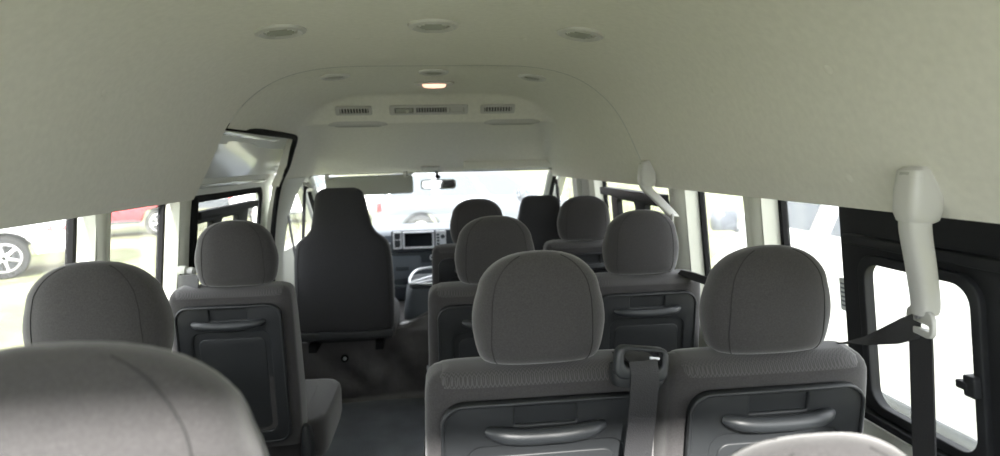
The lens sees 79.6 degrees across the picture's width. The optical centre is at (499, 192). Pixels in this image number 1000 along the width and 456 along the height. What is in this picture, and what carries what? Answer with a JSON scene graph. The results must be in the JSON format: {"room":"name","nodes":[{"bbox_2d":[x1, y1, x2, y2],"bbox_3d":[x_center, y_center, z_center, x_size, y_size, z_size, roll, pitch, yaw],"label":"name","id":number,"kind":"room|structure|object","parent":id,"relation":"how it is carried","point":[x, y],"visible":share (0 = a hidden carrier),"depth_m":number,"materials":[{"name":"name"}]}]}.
{"room":"vehicle interior","nodes":[
{"label":"vehicle interior","id":0,"kind":"room"},
{"bbox_2d":[76,202,179,299],"bbox_3d":[-0.973,0.618,0.859,0.140,1.360,2.520,-2,3,-6],"label":"wall","id":1,"kind":"structure","parent":0,"point":[86,238],"depth_m":2.00,"materials":[{"name":"grey plastic"}]},
{"bbox_2d":[65,218,76,264],"bbox_3d":[-1.003,0.247,0.885,0.072,0.564,1.279,-2,3,-6],"label":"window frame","id":2,"kind":"structure","parent":1,"relation":"in","point":[71,224],"depth_m":1.49,"materials":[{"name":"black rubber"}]},
{"bbox_2d":[88,212,111,260],"bbox_3d":[-1.034,0.275,1.549,0.070,0.495,0.077,-2,3,-6],"label":"trim","id":3,"kind":"structure","parent":1,"relation":"attached to","point":[103,220],"depth_m":1.53,"materials":[{"name":"grey plastic"}]},
{"bbox_2d":[155,204,164,285],"bbox_3d":[-1.104,0.202,1.791,0.072,0.564,0.454,-2,3,-6],"label":"window","id":4,"kind":"structure","parent":1,"relation":"in","point":[161,208],"depth_m":1.99,"materials":[{"name":"black glass"}]},
{"bbox_2d":[179,200,191,266],"bbox_3d":[-1.091,0.250,2.059,0.070,0.495,0.099,-2,3,-6],"label":"trim","id":5,"kind":"structure","parent":1,"relation":"attached to","point":[185,206],"depth_m":2.04,"materials":[{"name":"grey plastic"}]},
{"bbox_2d":[176,266,195,276],"bbox_3d":[-1.050,0.264,2.012,0.050,0.042,0.042,-2,3,-6],"label":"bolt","id":6,"kind":"object","parent":1,"relation":"attached to","point":[183,270],"visible":0.8,"depth_m":2.00,"materials":[{"name":"grey metal"}]},
{"bbox_2d":[189,197,198,273],"bbox_3d":[-1.077,0.614,2.123,0.074,1.201,0.034,-3,3,-28],"label":"trim","id":7,"kind":"structure","parent":1,"relation":"attached to","point":[195,203],"depth_m":2.09,"materials":[{"name":"black rubber"}]},
{"bbox_2d":[195,106,286,228],"bbox_3d":[-1.099,0.433,2.619,0.281,1.550,1.400,-2,3,-6],"label":"door","id":8,"kind":"structure","parent":1,"relation":"in","point":[210,189],"depth_m":2.60,"materials":[{"name":"white paint"}]},
{"bbox_2d":[302,311,428,402],"bbox_3d":[-0.347,0.897,3.382,1.740,0.466,0.147,-2,3,-6],"label":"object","id":9,"kind":"structure","parent":0,"point":[398,370],"depth_m":3.32,"materials":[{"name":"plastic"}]},
{"bbox_2d":[226,123,297,280],"bbox_3d":[-0.988,0.458,2.651,0.197,1.453,1.211,-2,3,-15],"label":"trim","id":10,"kind":"structure","parent":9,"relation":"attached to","point":[265,132],"depth_m":3.00,"materials":[{"name":"black rubber"}]},
{"bbox_2d":[267,177,305,280],"bbox_3d":[-1.196,0.534,3.362,0.170,1.235,0.552,-2,3,-6],"label":"trim","id":11,"kind":"structure","parent":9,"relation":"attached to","point":[290,188],"depth_m":3.22,"materials":[{"name":"grey plastic"}]},
{"bbox_2d":[288,214,294,256],"bbox_3d":[-1.149,0.417,3.338,0.058,0.770,0.085,-2,3,-6],"label":"belt","id":12,"kind":"object","parent":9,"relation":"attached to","point":[289,220],"visible":0.37,"depth_m":3.33,"materials":[{"name":"grey fabric"}]},
{"bbox_2d":[302,182,314,191],"bbox_3d":[-1.149,-0.038,3.612,0.060,0.068,0.168,-2,3,-6],"label":"handle","id":13,"kind":"object","parent":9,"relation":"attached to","point":[311,188],"visible":0.95,"depth_m":3.57,"materials":[{"name":"grey plastic"}]},
{"bbox_2d":[341,355,348,361],"bbox_3d":[-0.845,0.902,3.265,0.040,0.040,0.016,-2,3,-6],"label":"fastener","id":14,"kind":"object","parent":9,"relation":"attached to","point":[344,358],"visible":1,"depth_m":3.26,"materials":[{"name":"silver metal"}]},
{"bbox_2d":[323,397,424,455],"bbox_3d":[-0.137,1.253,1.563,1.860,0.060,3.670,-2,3,-6],"label":"floor","id":15,"kind":"structure","parent":0,"point":[388,427],"depth_m":2.94,"materials":[{"name":"plastic"}]},
{"bbox_2d":[22,261,174,350],"bbox_3d":[-0.749,0.680,1.354,0.436,1.140,0.627,-2,3,-6],"label":"passenger seat","id":16,"kind":"object","parent":15,"relation":"on","point":[106,301],"visible":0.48,"depth_m":1.05,"materials":[{"name":"fabric"}]},
{"bbox_2d":[0,341,268,455],"bbox_3d":[-0.344,0.689,0.750,0.481,1.168,0.627,-2,3,-6],"label":"passenger seat","id":17,"kind":"object","parent":15,"relation":"on","point":[75,398],"visible":1,"depth_m":0.45,"materials":[{"name":"fabric"}]},
{"bbox_2d":[169,220,341,455],"bbox_3d":[-0.824,0.641,2.135,0.452,1.140,0.643,-2,3,-6],"label":"passenger seat","id":18,"kind":"object","parent":15,"relation":"on","point":[243,324],"visible":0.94,"depth_m":1.86,"materials":[{"name":"fabric"}]},
{"bbox_2d":[178,274,198,287],"bbox_3d":[-1.007,0.282,1.919,0.033,0.064,0.205,-4,4,-42],"label":"belt","id":19,"kind":"object","parent":18,"relation":"attached to","point":[183,280],"visible":0.8,"depth_m":1.87,"materials":[{"name":"grey fabric"}]},
{"bbox_2d":[266,379,341,455],"bbox_3d":[-0.825,0.836,2.223,0.428,0.135,0.470,-2,3,-6],"label":"seat cushion","id":20,"kind":"object","parent":18,"relation":"on","point":[323,396],"depth_m":2.14,"materials":[{"name":"fabric"}]},
{"bbox_2d":[426,198,502,370],"bbox_3d":[-0.137,0.583,2.949,0.461,1.140,0.628,-2,3,-6],"label":"passenger seat","id":21,"kind":"object","parent":15,"relation":"on","point":[443,255],"visible":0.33,"depth_m":2.65,"materials":[{"name":"fabric"}]},
{"bbox_2d":[421,216,534,455],"bbox_3d":[-0.050,0.626,2.079,0.461,1.140,0.628,-2,3,-6],"label":"passenger seat","id":22,"kind":"object","parent":15,"relation":"on","point":[482,241],"visible":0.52,"depth_m":1.78,"materials":[{"name":"fabric"}]},
{"bbox_2d":[425,250,668,455],"bbox_3d":[0.039,0.662,1.351,0.474,1.140,0.646,-2,3,-6],"label":"passenger seat","id":23,"kind":"object","parent":15,"relation":"on","point":[540,383],"visible":1,"depth_m":1.06,"materials":[{"name":"fabric"}]},
{"bbox_2d":[543,195,609,272],"bbox_3d":[0.388,0.568,3.007,0.421,1.140,0.627,-2,3,-6],"label":"passenger seat","id":24,"kind":"object","parent":15,"relation":"on","point":[583,221],"visible":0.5,"depth_m":2.71,"materials":[{"name":"fabric"}]},
{"bbox_2d":[595,210,699,362],"bbox_3d":[0.455,0.610,2.180,0.426,1.140,0.627,-2,3,-6],"label":"passenger seat","id":25,"kind":"object","parent":15,"relation":"on","point":[646,301],"visible":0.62,"depth_m":1.89,"materials":[{"name":"fabric"}]},
{"bbox_2d":[678,270,706,284],"bbox_3d":[0.618,0.271,1.873,0.033,0.054,0.164,-4,4,-40],"label":"belt","id":26,"kind":"object","parent":25,"relation":"attached to","point":[693,276],"visible":0.57,"depth_m":1.88,"materials":[{"name":"grey fabric"}]},
{"bbox_2d":[653,245,866,455],"bbox_3d":[0.500,0.652,1.392,0.441,1.136,0.627,-2,3,-6],"label":"passenger seat","id":27,"kind":"object","parent":15,"relation":"on","point":[768,369],"visible":0.96,"depth_m":1.09,"materials":[{"name":"fabric"}]},
{"bbox_2d":[730,432,905,455],"bbox_3d":[0.304,0.734,0.822,0.381,1.041,0.611,-2,3,-6],"label":"passenger seat","id":28,"kind":"object","parent":15,"relation":"on","point":[819,444],"visible":1,"depth_m":0.55,"materials":[{"name":"fabric"}]},
{"bbox_2d":[398,300,404,320],"bbox_3d":[-0.434,0.797,4.142,1.760,0.055,1.560,-2,3,-6],"label":"floor","id":29,"kind":"structure","parent":0,"point":[401,302],"depth_m":4.05,"materials":[{"name":"plastic"}]},
{"bbox_2d":[294,187,399,352],"bbox_3d":[-0.836,0.385,3.347,0.505,0.852,0.628,-2,3,-6],"label":"seat","id":30,"kind":"object","parent":29,"relation":"on","point":[344,274],"visible":0.97,"depth_m":3.07,"materials":[{"name":"fabric"}]},
{"bbox_2d":[306,298,399,342],"bbox_3d":[-0.835,0.711,3.418,0.505,0.130,0.520,-2,3,-6],"label":"seat cushion","id":31,"kind":"object","parent":30,"relation":"on","point":[397,312],"depth_m":3.18,"materials":[{"name":"fabric"}]},
{"bbox_2d":[373,222,453,299],"bbox_3d":[-0.470,0.497,4.392,1.680,0.510,0.625,-2,3,-6],"label":"dashboard","id":32,"kind":"object","parent":29,"relation":"on","point":[412,245],"visible":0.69,"depth_m":4.14,"materials":[{"name":"grey plastic"}]},
{"bbox_2d":[393,232,401,248],"bbox_3d":[-0.703,0.326,4.113,0.058,0.120,0.012,-2,3,-6],"label":"air vent","id":33,"kind":"object","parent":32,"relation":"attached to","point":[394,233],"depth_m":4.11,"materials":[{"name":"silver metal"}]},
{"bbox_2d":[394,284,407,287],"bbox_3d":[-0.653,0.645,4.170,0.180,0.015,0.080,-2,3,-6],"label":"tray","id":34,"kind":"object","parent":32,"relation":"on","point":[395,285],"depth_m":4.14,"materials":[{"name":"grey plastic"}]},
{"bbox_2d":[404,266,431,318],"bbox_3d":[-0.381,0.624,3.615,0.390,0.314,0.420,-2,3,-6],"label":"console","id":35,"kind":"object","parent":29,"relation":"on","point":[419,285],"visible":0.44,"depth_m":3.42,"materials":[{"name":"grey plastic"}]},
{"bbox_2d":[517,195,560,249],"bbox_3d":[0.219,0.378,3.948,0.480,0.757,0.628,-2,3,-6],"label":"seat","id":36,"kind":"object","parent":29,"relation":"on","point":[539,213],"visible":0.29,"depth_m":3.64,"materials":[{"name":"fabric"}]},
{"bbox_2d":[204,65,640,178],"bbox_3d":[-0.203,-0.262,1.778,1.667,0.423,4.280,-2,3,-6],"label":"roof","id":37,"kind":"structure","parent":0,"point":[233,158],"depth_m":2.48,"materials":[{"name":"white paint"}]},
{"bbox_2d":[0,0,999,228],"bbox_3d":[-0.201,-0.202,1.771,1.650,0.434,4.220,-2,3,-6],"label":"ceiling","id":38,"kind":"structure","parent":0,"point":[912,82],"depth_m":1.31,"materials":[{"name":"fabric"}]},
{"bbox_2d":[254,24,306,38],"bbox_3d":[-0.523,-0.385,1.429,0.123,0.027,0.124,-2,3,-20],"label":"outlet","id":39,"kind":"object","parent":38,"relation":"attached to","point":[277,31],"visible":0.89,"depth_m":1.41,"materials":[{"name":"grey plastic"}]},
{"bbox_2d":[319,73,349,80],"bbox_3d":[-0.600,-0.423,2.179,0.111,0.025,0.112,-2,3,-20],"label":"outlet","id":40,"kind":"object","parent":38,"relation":"attached to","point":[336,76],"visible":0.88,"depth_m":2.16,"materials":[{"name":"grey plastic"}]},
{"bbox_2d":[335,106,371,115],"bbox_3d":[-0.704,-0.395,2.887,0.172,0.043,0.041,-2,3,-6],"label":"ceiling vent","id":41,"kind":"object","parent":38,"relation":"in","point":[340,110],"visible":1,"depth_m":2.88,"materials":[{"name":"grey plastic"}]},
{"bbox_2d":[329,121,387,126],"bbox_3d":[-0.702,-0.339,2.972,0.300,0.026,0.060,-2,3,-6],"label":"strip","id":42,"kind":"object","parent":38,"relation":"attached to","point":[352,123],"visible":0.98,"depth_m":2.95,"materials":[{"name":"grey plastic"}]},
{"bbox_2d":[323,171,413,194],"bbox_3d":[-0.826,-0.058,3.784,0.560,0.143,0.028,-3,3,-6],"label":"sun visor","id":43,"kind":"object","parent":38,"relation":"attached to","point":[386,183],"visible":0.82,"depth_m":3.78,"materials":[{"name":"grey plastic"}]},
{"bbox_2d":[389,104,467,114],"bbox_3d":[-0.346,-0.405,2.926,0.380,0.046,0.044,-2,3,-6],"label":"control panel","id":44,"kind":"object","parent":38,"relation":"attached to","point":[453,108],"visible":1,"depth_m":2.92,"materials":[{"name":"grey plastic"}]},
{"bbox_2d":[395,108,412,112],"bbox_3d":[-0.466,-0.402,2.913,0.082,0.022,0.022,-2,3,-6],"label":"switch","id":45,"kind":"object","parent":44,"relation":"attached to","point":[397,110],"depth_m":2.91,"materials":[{"name":"grey plastic"}]},
{"bbox_2d":[313,169,548,175],"bbox_3d":[-0.438,-0.164,3.931,1.600,0.065,0.128,-2,3,-6],"label":"trim","id":46,"kind":"structure","parent":38,"relation":"attached to","point":[366,173],"depth_m":3.85,"materials":[{"name":"plastic"}]},
{"bbox_2d":[421,166,440,170],"bbox_3d":[-0.443,-0.155,3.840,0.124,0.032,0.064,-2,3,-6],"label":"lamp","id":47,"kind":"object","parent":46,"relation":"attached to","point":[423,168],"visible":0.99,"depth_m":3.81,"materials":[{"name":"grey plastic"}]},
{"bbox_2d":[421,171,455,189],"bbox_3d":[-0.395,-0.085,3.843,0.224,0.120,0.067,-2,3,-6],"label":"mirror","id":48,"kind":"object","parent":46,"relation":"attached to","point":[437,183],"visible":1,"depth_m":3.81,"materials":[{"name":"grey mirror"}]},
{"bbox_2d":[407,19,458,32],"bbox_3d":[-0.160,-0.400,1.435,0.124,0.014,0.124,-2,3,-6],"label":"outlet","id":49,"kind":"object","parent":38,"relation":"attached to","point":[422,25],"visible":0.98,"depth_m":1.42,"materials":[{"name":"grey plastic"}]},
{"bbox_2d":[418,69,448,75],"bbox_3d":[-0.239,-0.436,2.168,0.112,0.014,0.112,-2,3,-6],"label":"outlet","id":50,"kind":"object","parent":38,"relation":"attached to","point":[428,72],"visible":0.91,"depth_m":2.15,"materials":[{"name":"grey plastic"}]},
{"bbox_2d":[414,81,453,87],"bbox_3d":[-0.271,-0.446,2.466,0.166,0.026,0.086,-2,3,-6],"label":"recessed light","id":51,"kind":"object","parent":38,"relation":"in","point":[427,84],"visible":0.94,"depth_m":2.44,"materials":[{"name":"grey plastic"}]},
{"bbox_2d":[480,104,514,113],"bbox_3d":[-0.011,-0.415,2.963,0.172,0.043,0.041,-2,3,-6],"label":"ceiling vent","id":52,"kind":"object","parent":38,"relation":"in","point":[484,108],"visible":1,"depth_m":2.96,"materials":[{"name":"grey plastic"}]},
{"bbox_2d":[463,159,552,171],"bbox_3d":[0.064,-0.176,3.822,0.605,0.086,0.042,-2,3,-6],"label":"sun visor","id":53,"kind":"object","parent":38,"relation":"attached to","point":[469,166],"visible":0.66,"depth_m":3.81,"materials":[{"name":"fabric"}]},
{"bbox_2d":[484,119,539,124],"bbox_3d":[0.060,-0.361,3.056,0.300,0.026,0.060,-2,3,-6],"label":"strip","id":54,"kind":"object","parent":38,"relation":"attached to","point":[494,121],"visible":0.98,"depth_m":3.03,"materials":[{"name":"grey plastic"}]},
{"bbox_2d":[518,74,545,81],"bbox_3d":[0.123,-0.440,2.284,0.111,0.030,0.112,-1,3,7],"label":"outlet","id":55,"kind":"object","parent":38,"relation":"attached to","point":[530,77],"visible":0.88,"depth_m":2.26,"materials":[{"name":"grey plastic"}]},
{"bbox_2d":[557,27,603,41],"bbox_3d":[0.204,-0.403,1.519,0.123,0.031,0.124,-1,3,7],"label":"outlet","id":56,"kind":"object","parent":38,"relation":"attached to","point":[581,34],"visible":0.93,"depth_m":1.50,"materials":[{"name":"grey plastic"}]},
{"bbox_2d":[637,160,678,222],"bbox_3d":[0.540,0.000,2.054,0.147,0.225,0.066,1,4,42],"label":"anchor","id":57,"kind":"object","parent":38,"relation":"attached to","point":[646,178],"visible":0.8,"depth_m":2.05,"materials":[{"name":"grey plastic"}]},
{"bbox_2d":[892,166,943,338],"bbox_3d":[0.672,0.097,0.957,0.126,0.280,0.064,-4,4,-44],"label":"anchor","id":58,"kind":"object","parent":38,"relation":"attached to","point":[918,201],"visible":0.99,"depth_m":0.93,"materials":[{"name":"grey plastic"}]},
{"bbox_2d":[836,314,936,455],"bbox_3d":[0.702,0.699,1.104,0.062,1.018,0.246,-3,3,-24],"label":"belt","id":59,"kind":"object","parent":58,"relation":"attached to","point":[921,349],"visible":0.91,"depth_m":1.01,"materials":[{"name":"grey fabric"}]},
{"bbox_2d":[589,180,912,455],"bbox_3d":[0.737,0.541,1.580,0.140,1.360,3.580,-2,3,-6],"label":"wall","id":60,"kind":"structure","parent":0,"point":[770,225],"depth_m":1.57,"materials":[{"name":"grey plastic"}]},
{"bbox_2d":[572,178,589,196],"bbox_3d":[0.506,0.498,3.507,0.114,1.215,0.384,-2,3,-6],"label":"trim","id":61,"kind":"structure","parent":60,"relation":"attached to","point":[584,182],"depth_m":3.35,"materials":[{"name":"grey plastic"}]},
{"bbox_2d":[588,180,594,195],"bbox_3d":[0.517,0.151,3.244,0.070,0.495,0.114,-2,3,-6],"label":"trim","id":62,"kind":"structure","parent":60,"relation":"attached to","point":[590,182],"depth_m":3.21,"materials":[{"name":"grey plastic"}]},
{"bbox_2d":[600,181,675,268],"bbox_3d":[0.588,0.124,2.684,0.138,0.579,1.039,-2,3,-6],"label":"window","id":63,"kind":"structure","parent":60,"relation":"in","point":[641,201],"depth_m":2.59,"materials":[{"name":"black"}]},
{"bbox_2d":[668,188,689,270],"bbox_3d":[0.642,0.208,2.112,0.074,0.495,0.144,-2,3,-6],"label":"trim","id":64,"kind":"structure","parent":60,"relation":"attached to","point":[677,196],"depth_m":2.07,"materials":[{"name":"grey plastic"}]},
{"bbox_2d":[698,191,710,275],"bbox_3d":[0.713,0.165,1.853,0.073,0.579,0.409,-2,3,-6],"label":"window","id":65,"kind":"structure","parent":60,"relation":"in","point":[701,195],"depth_m":2.03,"materials":[{"name":"black rubber"}]},
{"bbox_2d":[743,196,761,246],"bbox_3d":[0.699,0.232,1.617,0.070,0.495,0.097,-2,3,-6],"label":"trim","id":66,"kind":"structure","parent":60,"relation":"attached to","point":[752,208],"depth_m":1.59,"materials":[{"name":"grey plastic"}]},
{"bbox_2d":[778,200,999,455],"bbox_3d":[0.809,0.217,0.817,0.112,0.579,1.544,-2,3,-6],"label":"window","id":67,"kind":"structure","parent":60,"relation":"in","point":[967,252],"depth_m":1.01,"materials":[{"name":"black plastic"}]},
{"bbox_2d":[839,277,845,310],"bbox_3d":[0.778,0.229,1.358,0.007,0.075,0.024,-2,3,-6],"label":"warning sticker","id":68,"kind":"object","parent":67,"relation":"attached to","point":[841,280],"visible":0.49,"depth_m":1.36,"materials":[{"name":"white paper"}]},
{"bbox_3d":[-0.510,0.855,4.842,1.800,1.210,0.400,-2,3,-6],"label":"wall","id":69,"kind":"structure","parent":0,"visible":0},
{"bbox_2d":[284,185,312,286],"bbox_3d":[-1.334,0.501,4.017,0.122,1.280,1.280,-2,3,-6],"label":"door","id":70,"kind":"structure","parent":69,"relation":"in","point":[307,213],"depth_m":3.98,"materials":[{"name":"grey plastic"}]},
{"bbox_2d":[306,182,313,210],"bbox_3d":[-1.295,0.085,4.154,0.040,0.441,0.734,-2,3,-10],"label":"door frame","id":71,"kind":"structure","parent":69,"relation":"attached to","point":[310,196],"depth_m":4.08,"materials":[{"name":"black rubber"}]},
{"bbox_2d":[309,176,317,199],"bbox_3d":[-1.281,0.107,4.194,0.063,0.513,0.882,-2,3,-10],"label":"trim","id":72,"kind":"structure","parent":69,"relation":"attached to","point":[312,182],"depth_m":3.96,"materials":[{"name":"grey plastic"}]},
{"bbox_2d":[543,170,552,194],"bbox_3d":[0.341,0.061,4.372,0.063,0.513,0.882,-1,3,-3],"label":"trim","id":73,"kind":"structure","parent":69,"relation":"attached to","point":[549,176],"depth_m":4.18,"materials":[{"name":"grey plastic"}]},
{"bbox_2d":[549,176,556,194],"bbox_3d":[0.362,0.038,4.336,0.040,0.441,0.734,-1,3,-2],"label":"door frame","id":74,"kind":"structure","parent":69,"relation":"attached to","point":[551,191],"depth_m":4.19,"materials":[{"name":"black rubber"}]},
{"bbox_2d":[553,176,573,206],"bbox_3d":[0.446,0.447,4.278,0.122,1.280,1.150,-2,3,-6],"label":"door","id":75,"kind":"structure","parent":69,"relation":"in","point":[560,181],"depth_m":4.17,"materials":[{"name":"white metal"}]},
{"label":"outside","id":76,"kind":"structure","parent":0,"visible":0},
{"bbox_2d":[0,170,743,348],"bbox_3d":[-4.946,-0.311,44.767,140.000,0.001,150.000,-2,3,-6],"label":"ground","id":77,"kind":"structure","parent":76,"point":[132,244],"depth_m":14.76,"materials":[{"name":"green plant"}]},
{"bbox_2d":[0,219,65,279],"bbox_3d":[-10.497,0.727,10.593,5.375,1.755,2.330,-4,4,-39],"label":"pickup truck","id":78,"kind":"object","parent":77,"relation":"on","point":[15,254],"visible":0.69,"depth_m":10.96,"materials":[{"name":"grey paint"}]},
{"bbox_2d":[25,205,198,244],"bbox_3d":[-11.706,0.405,17.254,5.375,1.755,2.330,-3,3,-28],"label":"pickup truck","id":79,"kind":"object","parent":77,"relation":"on","point":[132,216],"visible":0.12,"depth_m":17.01,"materials":[{"name":"red paint"}]},
{"bbox_2d":[149,198,229,209],"bbox_3d":[-11.923,0.043,24.267,4.925,1.755,2.330,-2,3,-16],"label":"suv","id":80,"kind":"object","parent":77,"relation":"on","point":[220,202],"visible":0.02,"depth_m":23.54,"materials":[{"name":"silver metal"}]},
{"bbox_2d":[229,174,382,221],"bbox_3d":[-6.571,0.109,20.684,4.925,1.755,2.330,-1,3,0],"label":"suv","id":81,"kind":"object","parent":77,"relation":"on","point":[371,200],"visible":0.14,"depth_m":19.80,"materials":[{"name":"grey paint"}]},
{"bbox_2d":[373,171,567,224],"bbox_3d":[-0.539,0.299,14.447,4.925,1.755,2.330,-2,3,-10],"label":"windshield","id":82,"kind":"object","parent":77,"relation":"on","point":[499,187],"visible":0.34,"depth_m":13.45,"materials":[{"name":"clear glass"}]},
{"bbox_2d":[376,201,381,212],"bbox_3d":[-2.662,0.309,13.217,0.120,0.240,0.185,-2,3,-10],"label":"tail lamp","id":83,"kind":"object","parent":82,"relation":"attached to","point":[379,203],"depth_m":13.13,"materials":[{"name":"red plastic"}]},
{"bbox_2d":[518,188,524,197],"bbox_3d":[0.478,0.008,13.572,0.144,0.219,0.271,-2,3,-6],"label":"mirror","id":84,"kind":"object","parent":82,"relation":"on","point":[521,191],"depth_m":13.46,"materials":[{"name":"grey plastic"}]},
{"bbox_2d":[710,201,976,450],"bbox_3d":[3.398,0.540,3.552,2.350,2.235,5.575,-2,3,-6],"label":"van","id":85,"kind":"object","parent":77,"relation":"on","point":[814,228],"visible":0.27,"depth_m":3.75,"materials":[{"name":"grey paint"}]},
{"bbox_2d":[710,209,738,231],"bbox_3d":[2.114,0.267,5.639,0.272,0.219,0.140,-2,3,-6],"label":"mirror","id":86,"kind":"object","parent":85,"relation":"attached to","point":[720,219],"depth_m":5.58,"materials":[{"name":"grey plastic"}]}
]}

